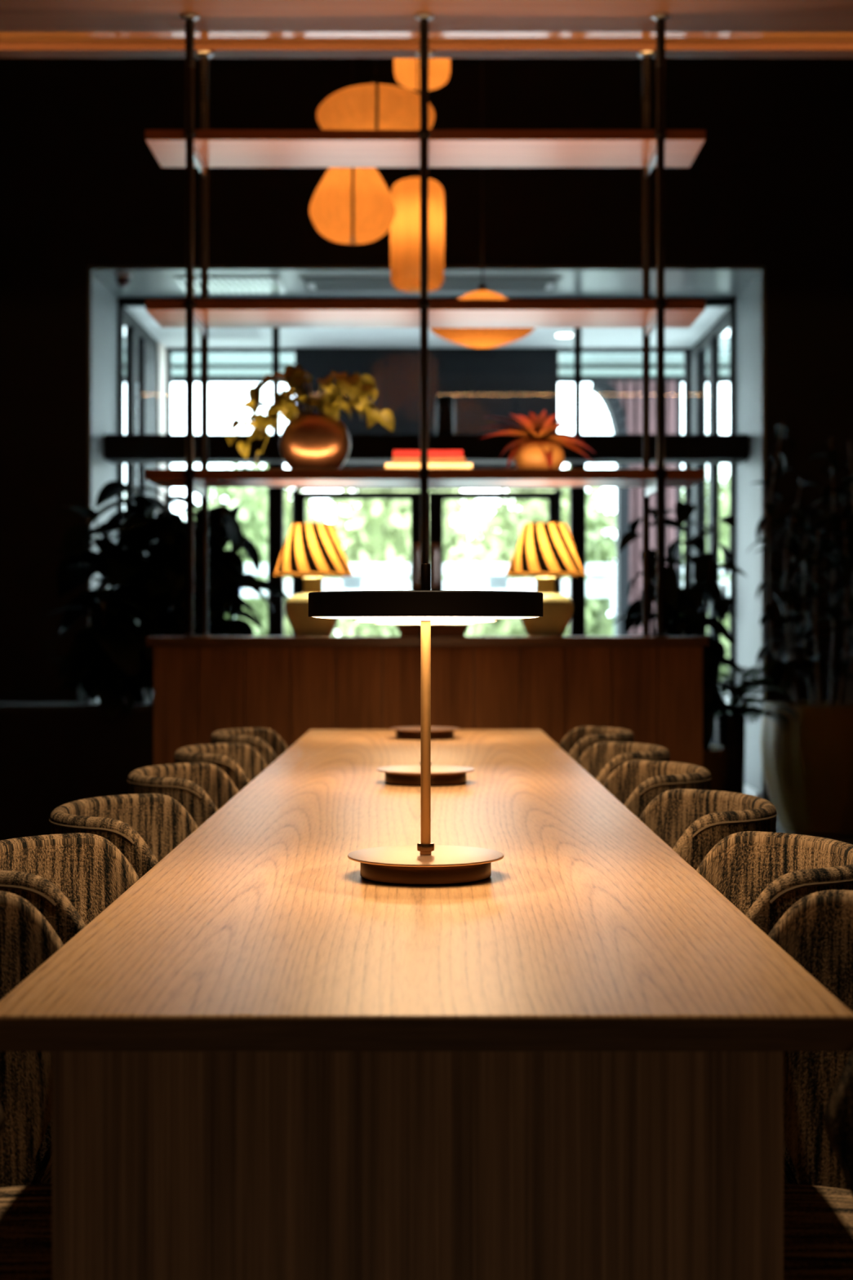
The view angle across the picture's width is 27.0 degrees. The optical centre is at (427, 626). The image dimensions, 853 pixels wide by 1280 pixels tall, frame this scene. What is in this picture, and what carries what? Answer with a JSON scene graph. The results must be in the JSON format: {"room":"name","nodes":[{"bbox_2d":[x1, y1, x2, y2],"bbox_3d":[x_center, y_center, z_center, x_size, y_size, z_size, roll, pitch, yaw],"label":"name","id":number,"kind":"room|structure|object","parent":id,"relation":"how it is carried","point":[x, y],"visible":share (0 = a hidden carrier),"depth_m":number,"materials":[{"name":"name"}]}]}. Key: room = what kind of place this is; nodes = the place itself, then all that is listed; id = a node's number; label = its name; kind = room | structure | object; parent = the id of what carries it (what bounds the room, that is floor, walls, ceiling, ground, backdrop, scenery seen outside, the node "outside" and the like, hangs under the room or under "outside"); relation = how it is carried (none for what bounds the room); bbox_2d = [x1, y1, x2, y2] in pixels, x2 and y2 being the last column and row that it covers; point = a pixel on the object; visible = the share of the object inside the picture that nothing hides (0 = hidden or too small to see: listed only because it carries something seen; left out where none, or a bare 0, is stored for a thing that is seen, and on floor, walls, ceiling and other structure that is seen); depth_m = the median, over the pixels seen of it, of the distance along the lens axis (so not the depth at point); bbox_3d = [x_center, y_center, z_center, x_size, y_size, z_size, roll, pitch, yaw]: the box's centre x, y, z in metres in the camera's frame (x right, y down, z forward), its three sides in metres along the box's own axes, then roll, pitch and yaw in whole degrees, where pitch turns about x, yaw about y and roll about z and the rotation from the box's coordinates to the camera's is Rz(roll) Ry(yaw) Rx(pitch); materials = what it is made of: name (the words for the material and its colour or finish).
{"room":"hotel lounge","nodes":[
{"label":"hotel lounge","id":0,"kind":"room"},
{"bbox_2d":[0,57,852,801],"bbox_3d":[0.000,-1.420,11.110,9.200,5.000,1.020,0,0,0],"label":"wall","id":1,"kind":"structure","parent":0,"point":[769,184],"depth_m":10.60,"materials":[{"name":"black paint"}]},
{"bbox_2d":[115,272,131,287],"bbox_3d":[-1.840,-2.092,10.750,0.100,0.075,0.100,0,0,0],"label":"dome camera","id":2,"kind":"object","parent":1,"relation":"attached to","point":[123,280],"visible":1,"depth_m":10.72,"materials":[{"name":"white paint"}]},
{"bbox_2d":[124,306,165,702],"bbox_3d":[-2.055,-0.532,12.660,0.090,3.225,2.080,0,0,0],"label":"window","id":3,"kind":"structure","parent":1,"relation":"in","point":[144,356],"depth_m":12.76,"materials":[{"name":"clear glass"}]},
{"bbox_2d":[174,276,285,293],"bbox_3d":[-1.220,-2.117,11.050,0.640,0.026,0.480,0,0,0],"label":"ceiling cassette","id":4,"kind":"structure","parent":1,"relation":"attached to","point":[270,285],"depth_m":10.99,"materials":[{"name":"metal"}]},
{"bbox_2d":[103,434,749,463],"bbox_3d":[-0.006,-1.115,11.150,4.000,0.160,0.300,0,0,0],"label":"beam","id":5,"kind":"structure","parent":1,"relation":"attached to","point":[117,448],"depth_m":11.00,"materials":[{"name":"black metal"}]},
{"bbox_2d":[435,394,454,434],"bbox_3d":[0.110,-1.326,11.180,0.122,0.262,0.122,0,0,0],"label":"speaker","id":6,"kind":"object","parent":5,"relation":"on","point":[445,403],"visible":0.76,"depth_m":11.13},
{"bbox_2d":[117,297,735,703],"bbox_3d":[-0.006,-0.525,11.535,4.000,3.210,0.110,0,0,0],"label":"window","id":7,"kind":"structure","parent":1,"relation":"in","point":[275,495],"depth_m":11.50,"materials":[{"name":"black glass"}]},
{"bbox_2d":[294,491,420,595],"bbox_3d":[-0.438,0.098,11.506,0.845,1.945,0.127,0,0,0],"label":"door","id":8,"kind":"structure","parent":7,"relation":"attached to","point":[353,582],"depth_m":11.51,"materials":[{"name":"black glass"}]},
{"bbox_2d":[428,491,559,593],"bbox_3d":[0.427,0.098,11.506,0.845,1.945,0.127,0,0,0],"label":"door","id":9,"kind":"structure","parent":7,"relation":"attached to","point":[436,499],"depth_m":11.51,"materials":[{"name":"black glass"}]},
{"bbox_2d":[88,266,765,799],"bbox_3d":[-0.006,-0.535,11.085,4.040,3.230,0.970,0,0,0],"label":"trim","id":10,"kind":"structure","parent":1,"relation":"attached to","point":[746,284],"depth_m":10.84,"materials":[{"name":"white paint"}]},
{"bbox_2d":[299,276,562,291],"bbox_3d":[0.020,-2.122,11.020,1.600,0.016,0.420,0,0,0],"label":"air vent","id":11,"kind":"object","parent":1,"relation":"attached to","point":[308,283],"visible":0.89,"depth_m":10.98,"materials":[{"name":"grey metal"}]},
{"bbox_2d":[690,307,729,745],"bbox_3d":[2.060,-0.532,12.660,0.080,3.225,2.080,0,0,0],"label":"window","id":12,"kind":"structure","parent":1,"relation":"in","point":[710,340],"depth_m":12.83,"materials":[{"name":"clear glass"}]},
{"bbox_2d":[0,0,852,57],"bbox_3d":[0.000,-2.240,2.276,9.200,0.160,8.953,0,0,0],"label":"ceiling","id":13,"kind":"structure","parent":0,"point":[29,28],"depth_m":6.42,"materials":[{"name":"brown wood"}]},
{"bbox_2d":[145,12,705,636],"bbox_3d":[-0.008,-1.062,6.492,1.986,2.195,0.483,0,0,0],"label":"shelving","id":14,"kind":"object","parent":13,"relation":"hanging from","point":[203,148],"visible":0.98,"depth_m":6.33,"materials":[{"name":"brown wood"}]},
{"bbox_2d":[225,364,394,468],"bbox_3d":[-0.432,-0.764,6.500,0.620,0.408,0.262,0,0,0],"label":"potted plant","id":15,"kind":"object","parent":14,"relation":"on","point":[308,441],"visible":0.94,"depth_m":6.43,"materials":[{"name":"metal"}]},
{"bbox_2d":[385,462,471,468],"bbox_3d":[0.004,-0.573,6.460,0.310,0.025,0.225,0,0,0],"label":"book","id":16,"kind":"object","parent":14,"relation":"on","point":[388,465],"visible":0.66,"depth_m":6.35,"materials":[{"name":"beige paper"}]},
{"bbox_2d":[392,457,465,462],"bbox_3d":[0.004,-0.596,6.460,0.262,0.022,0.200,0,0,-1],"label":"book","id":17,"kind":"object","parent":16,"relation":"on","point":[395,460],"visible":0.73,"depth_m":6.36,"materials":[{"name":"paper"}]},
{"bbox_2d":[392,449,462,457],"bbox_3d":[0.002,-0.621,6.460,0.250,0.027,0.190,0,0,1],"label":"book","id":18,"kind":"object","parent":17,"relation":"on","point":[396,453],"visible":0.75,"depth_m":6.37,"materials":[{"name":"red paper"}]},
{"bbox_2d":[479,409,597,468],"bbox_3d":[0.407,-0.678,6.488,0.416,0.236,0.308,0,0,38],"label":"bromeliad","id":19,"kind":"object","parent":14,"relation":"on","point":[539,450],"visible":0.91,"depth_m":6.46,"materials":[{"name":"plant"}]},
{"bbox_2d":[513,440,564,468],"bbox_3d":[0.407,-0.617,6.510,0.188,0.114,0.188,0,0,0],"label":"pot","id":20,"kind":"object","parent":19,"relation":"attached to","point":[526,454],"depth_m":6.44,"materials":[{"name":"ceramic"}]},
{"bbox_2d":[124,306,729,347],"bbox_3d":[0.000,-2.212,12.735,4.300,0.135,2.230,0,0,0],"label":"ceiling","id":21,"kind":"structure","parent":0,"point":[169,337],"depth_m":13.14,"materials":[{"name":"white paint"}]},
{"bbox_2d":[193,327,269,338],"bbox_3d":[-1.420,-2.135,12.900,0.500,0.020,0.500,0,0,0],"label":"ceiling vent","id":22,"kind":"object","parent":21,"relation":"in","point":[213,332],"visible":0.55,"depth_m":12.89,"materials":[{"name":"white metal"}]},
{"bbox_2d":[553,331,573,337],"bbox_3d":[1.000,-2.137,13.000,0.160,0.016,0.160,0,0,0],"label":"recessed light","id":23,"kind":"object","parent":21,"relation":"in","point":[565,334],"visible":0.91,"depth_m":12.96,"materials":[{"name":"white paint"}]},
{"bbox_2d":[165,347,690,635],"bbox_3d":[0.000,-0.532,13.700,4.060,3.225,0.100,0,0,0],"label":"window","id":24,"kind":"structure","parent":0,"point":[499,382],"depth_m":13.65,"materials":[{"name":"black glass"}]},
{"bbox_2d":[776,816,852,844],"bbox_3d":[0.000,1.130,4.735,9.200,0.100,13.870,0,0,0],"label":"floor","id":25,"kind":"structure","parent":0,"point":[849,839],"depth_m":9.17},
{"bbox_2d":[0,890,63,1279],"bbox_3d":[-0.362,0.681,1.700,0.449,0.801,0.437,0,0,0],"label":"tub chair","id":26,"kind":"object","parent":25,"relation":"on","point":[27,940],"visible":0.4,"depth_m":1.88,"materials":[{"name":"brown fabric"}]},
{"bbox_2d":[0,832,139,1185],"bbox_3d":[-0.364,0.681,2.229,0.449,0.801,0.437,0,0,-1],"label":"tub chair","id":27,"kind":"object","parent":25,"relation":"on","point":[70,879],"visible":0.23,"depth_m":2.38,"materials":[{"name":"brown fabric"}]},
{"bbox_2d":[48,793,198,878],"bbox_3d":[-0.362,0.681,2.801,0.449,0.801,0.437,0,0,1],"label":"tub chair","id":28,"kind":"object","parent":25,"relation":"on","point":[145,828],"visible":0.2,"depth_m":2.94,"materials":[{"name":"brown fabric"}]},
{"bbox_2d":[0,480,288,840],"bbox_3d":[-1.597,0.167,9.023,1.766,1.826,0.813,0,0,0],"label":"plant","id":29,"kind":"object","parent":25,"relation":"on","point":[53,755],"visible":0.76,"depth_m":8.85,"materials":[{"name":"green plant"}]},
{"bbox_2d":[126,762,239,826],"bbox_3d":[-0.360,0.681,3.489,0.449,0.801,0.437,0,0,-1],"label":"tub chair","id":30,"kind":"object","parent":25,"relation":"on","point":[202,788],"visible":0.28,"depth_m":3.40,"materials":[{"name":"brown fabric"}]},
{"bbox_2d":[173,742,268,791],"bbox_3d":[-0.358,0.681,4.110,0.449,0.801,0.437,0,0,1],"label":"tub chair","id":31,"kind":"object","parent":25,"relation":"on","point":[241,762],"visible":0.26,"depth_m":4.22,"materials":[{"name":"brown fabric"}]},
{"bbox_2d":[209,727,288,765],"bbox_3d":[-0.356,0.681,4.769,0.449,0.801,0.437,0,0,-1],"label":"tub chair","id":32,"kind":"object","parent":25,"relation":"on","point":[266,741],"visible":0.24,"depth_m":4.75,"materials":[{"name":"brown fabric"}]},
{"bbox_2d":[0,728,852,1279],"bbox_3d":[-0.007,0.705,3.620,0.744,0.750,4.221,0,0,0],"label":"table","id":33,"kind":"object","parent":25,"relation":"on","point":[272,1060],"visible":0.93,"depth_m":1.52,"materials":[{"name":"brown wood"}]},
{"bbox_2d":[373,622,476,739],"bbox_3d":[-0.008,0.123,5.280,0.310,0.414,0.310,0,0,38],"label":"table lamp","id":34,"kind":"object","parent":33,"relation":"on","point":[402,732],"visible":0.44,"depth_m":5.21,"materials":[{"name":"brown metal"}]},
{"bbox_2d":[376,622,473,624],"bbox_3d":[-0.008,-0.014,5.280,0.301,0.012,0.301,0,0,0],"label":"diffuser","id":35,"kind":"object","parent":34,"relation":"attached to","point":[376,622],"depth_m":5.17,"materials":[{"name":"white paint"}]},
{"bbox_2d":[308,564,542,885],"bbox_3d":[-0.003,0.123,2.352,0.310,0.414,0.310,0,0,0],"label":"table lamp","id":36,"kind":"object","parent":33,"relation":"on","point":[425,863],"visible":1,"depth_m":2.27,"materials":[{"name":"brown metal"}]},
{"bbox_2d":[315,616,536,621],"bbox_3d":[-0.003,-0.014,2.352,0.301,0.012,0.301,0,0,0],"label":"diffuser","id":37,"kind":"object","parent":36,"relation":"attached to","point":[414,618],"depth_m":2.25,"materials":[{"name":"white paint"}]},
{"bbox_2d":[352,618,498,786],"bbox_3d":[-0.004,0.123,3.770,0.310,0.414,0.310,0,0,-23],"label":"table lamp","id":38,"kind":"object","parent":33,"relation":"on","point":[409,775],"visible":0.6,"depth_m":3.70,"materials":[{"name":"brown metal"}]},
{"bbox_2d":[355,620,495,623],"bbox_3d":[-0.004,-0.014,3.770,0.301,0.012,0.301,0,0,0],"label":"diffuser","id":39,"kind":"object","parent":38,"relation":"attached to","point":[356,620],"depth_m":3.66,"materials":[{"name":"white paint"}]},
{"bbox_2d":[146,635,708,766],"bbox_3d":[-0.001,0.557,6.500,1.996,1.045,0.400,0,0,0],"label":"base cabinet","id":40,"kind":"object","parent":25,"relation":"on","point":[651,687],"visible":0.36,"depth_m":6.31,"materials":[{"name":"brown wood"}]},
{"bbox_2d":[272,522,352,636],"bbox_3d":[-0.417,-0.170,6.470,0.292,0.410,0.292,0,0,0],"label":"table lamp","id":41,"kind":"object","parent":40,"relation":"on","point":[313,549],"visible":0.83,"depth_m":6.39,"materials":[{"name":"yellow fabric"}]},
{"bbox_2d":[400,631,464,636],"bbox_3d":[0.017,0.027,6.460,0.232,0.016,0.190,0,0,0],"label":"book","id":42,"kind":"object","parent":40,"relation":"on","point":[439,633],"visible":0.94,"depth_m":6.37,"materials":[{"name":"beige fabric"}]},
{"bbox_2d":[397,627,467,632],"bbox_3d":[0.017,0.011,6.460,0.250,0.015,0.190,0,0,-1],"label":"book","id":43,"kind":"object","parent":42,"relation":"on","point":[400,629],"visible":1,"depth_m":6.37,"materials":[{"name":"beige fabric"}]},
{"bbox_2d":[395,623,469,627],"bbox_3d":[0.017,-0.004,6.460,0.266,0.015,0.200,0,0,1],"label":"book","id":44,"kind":"object","parent":43,"relation":"on","point":[397,625],"visible":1,"depth_m":6.36,"materials":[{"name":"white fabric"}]},
{"bbox_2d":[505,522,585,636],"bbox_3d":[0.429,-0.170,6.470,0.292,0.410,0.292,0,0,-20],"label":"table lamp","id":45,"kind":"object","parent":40,"relation":"on","point":[545,549],"visible":0.88,"depth_m":6.39,"materials":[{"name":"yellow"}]},
{"bbox_2d":[558,726,634,762],"bbox_3d":[0.335,0.681,4.829,0.449,0.801,0.437,0,0,1],"label":"tub chair","id":46,"kind":"object","parent":25,"relation":"on","point":[576,741],"visible":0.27,"depth_m":4.77,"materials":[{"name":"brown fabric"}]},
{"bbox_2d":[577,741,670,785],"bbox_3d":[0.337,0.681,4.151,0.449,0.801,0.437,0,0,-2],"label":"tub chair","id":47,"kind":"object","parent":25,"relation":"on","point":[600,759],"visible":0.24,"depth_m":4.30,"materials":[{"name":"brown fabric"}]},
{"bbox_2d":[602,760,711,817],"bbox_3d":[0.337,0.681,3.550,0.449,0.801,0.437,0,0,0],"label":"tub chair","id":48,"kind":"object","parent":25,"relation":"on","point":[635,784],"visible":0.2,"depth_m":3.63,"materials":[{"name":"brown fabric"}]},
{"bbox_2d":[610,498,749,791],"bbox_3d":[1.237,0.220,8.800,0.686,1.720,0.599,0,0,0],"label":"plant","id":49,"kind":"object","parent":25,"relation":"on","point":[693,622],"visible":0.44,"depth_m":8.74,"materials":[{"name":"green plant"}]},
{"bbox_2d":[638,788,777,870],"bbox_3d":[0.335,0.681,2.885,0.449,0.801,0.437,0,0,-1],"label":"tub chair","id":50,"kind":"object","parent":25,"relation":"on","point":[691,822],"visible":0.22,"depth_m":2.97,"materials":[{"name":"brown fabric"}]},
{"bbox_2d":[702,664,798,793],"bbox_3d":[1.538,0.633,8.915,0.626,0.893,0.615,0,0,-19],"label":"potted fern","id":51,"kind":"object","parent":25,"relation":"on","point":[730,728],"visible":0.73,"depth_m":8.85,"materials":[{"name":"green plant"}]},
{"bbox_2d":[715,714,746,793],"bbox_3d":[1.520,0.760,8.920,0.150,0.640,0.150,0,0,0],"label":"pot","id":52,"kind":"object","parent":51,"relation":"attached to","point":[730,729],"depth_m":8.85,"materials":[{"name":"black"}]},
{"bbox_2d":[696,831,852,1184],"bbox_3d":[0.335,0.681,2.249,0.449,0.801,0.437,0,0,1],"label":"tub chair","id":53,"kind":"object","parent":25,"relation":"on","point":[763,874],"visible":0.25,"depth_m":2.39,"materials":[{"name":"brown fabric"}]},
{"bbox_2d":[746,422,852,835],"bbox_3d":[2.114,-0.012,9.445,0.773,2.184,0.912,0,0,-43],"label":"leafy plant","id":54,"kind":"object","parent":25,"relation":"on","point":[807,768],"visible":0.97,"depth_m":9.23,"materials":[{"name":"green plant"}]},
{"bbox_2d":[768,889,852,1279],"bbox_3d":[0.335,0.681,1.701,0.449,0.801,0.437,0,0,-1],"label":"tub chair","id":55,"kind":"object","parent":25,"relation":"on","point":[816,931],"visible":0.47,"depth_m":1.88,"materials":[{"name":"fabric"}]},
{"bbox_3d":[0.000,-3.920,8.677,9.200,0.100,3.847,0,0,0],"label":"ceiling","id":56,"kind":"structure","parent":0,"visible":0},
{"bbox_2d":[309,57,395,245],"bbox_3d":[-0.350,-2.829,8.280,0.402,2.082,0.406,0,0,0],"label":"pendant","id":57,"kind":"object","parent":56,"relation":"hanging from","point":[353,206],"visible":0.82,"depth_m":8.14,"materials":[{"name":"orange paper"}]},
{"bbox_2d":[316,57,435,129],"bbox_3d":[-0.225,-2.985,7.750,0.518,1.770,0.518,0,0,0],"label":"pendant","id":58,"kind":"object","parent":56,"relation":"hanging from","point":[375,105],"visible":0.67,"depth_m":7.55,"materials":[{"name":"orange paper"}]},
{"bbox_2d":[390,57,444,293],"bbox_3d":[-0.051,-2.764,8.750,0.268,2.212,0.268,0,0,0],"label":"pendant","id":59,"kind":"object","parent":56,"relation":"hanging from","point":[405,228],"visible":0.87,"depth_m":8.64,"materials":[{"name":"orange fabric"}]},
{"bbox_2d":[394,57,450,90],"bbox_3d":[-0.028,-3.337,9.250,0.294,1.067,0.294,0,0,0],"label":"pendant","id":60,"kind":"object","parent":56,"relation":"hanging from","point":[405,68],"visible":0.48,"depth_m":9.16,"materials":[{"name":"orange paper"}]},
{"bbox_2d":[429,57,535,348],"bbox_3d":[0.287,-2.665,9.300,0.558,2.410,0.555,0,0,0],"label":"pendant","id":61,"kind":"object","parent":56,"relation":"hanging from","point":[473,337],"visible":0.62,"depth_m":9.20,"materials":[{"name":"paper"}]},
{"label":"outside","id":62,"kind":"structure","parent":0,"visible":0},
{"bbox_3d":[0.000,1.180,35.835,60.000,0.200,48.330,0,0,0],"label":"ground","id":63,"kind":"structure","parent":62,"visible":0},
{"bbox_2d":[182,463,337,635],"bbox_3d":[-3.153,-1.039,33.420,3.376,4.238,3.572,0,0,0],"label":"trees","id":64,"kind":"object","parent":63,"relation":"on","point":[252,517],"visible":0.09,"depth_m":32.54,"materials":[{"name":"green plant"}]},
{"bbox_2d":[320,489,490,635],"bbox_3d":[-0.358,-0.994,29.755,3.044,4.147,3.152,0,0,0],"label":"trees","id":65,"kind":"object","parent":63,"relation":"on","point":[379,531],"visible":0.28,"depth_m":29.08,"materials":[{"name":"green plant"}]},
{"bbox_2d":[124,335,729,382],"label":"window","id":66,"kind":"structure","parent":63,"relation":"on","point":[222,367],"depth_m":17.20,"materials":[{"name":"glass"}]},
{"bbox_2d":[240,564,729,596],"bbox_3d":[0.030,0.150,22.050,24.060,1.860,0.180,0,0,0],"label":"guard rail","id":67,"kind":"object","parent":63,"relation":"on","point":[593,588],"visible":0.02,"depth_m":21.96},
{"bbox_2d":[470,463,615,635],"bbox_3d":[2.311,-1.027,33.375,3.322,4.214,3.552,0,0,0],"label":"trees","id":68,"kind":"object","parent":63,"relation":"on","point":[501,544],"visible":0.33,"depth_m":32.64,"materials":[{"name":"green plant"}]},
{"bbox_2d":[611,573,615,635],"bbox_3d":[2.180,0.270,18.183,0.600,1.620,0.073,0,0,0],"label":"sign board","id":69,"kind":"object","parent":63,"relation":"on","point":[613,575],"visible":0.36,"depth_m":18.15,"materials":[{"name":"white"}]},
{"bbox_2d":[588,376,681,635],"bbox_3d":[2.000,-0.650,17.050,0.900,3.460,0.300,0,0,0],"label":"curtain","id":70,"kind":"object","parent":63,"relation":"on","point":[622,401],"visible":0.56,"depth_m":16.99,"materials":[{"name":"fabric"}]},
{"bbox_2d":[681,474,729,685],"bbox_3d":[4.898,-0.824,30.966,3.292,3.808,3.803,0,0,0],"label":"trees","id":71,"kind":"object","parent":63,"relation":"on","point":[725,490],"visible":0.04,"depth_m":30.09,"materials":[{"name":"green plant"}]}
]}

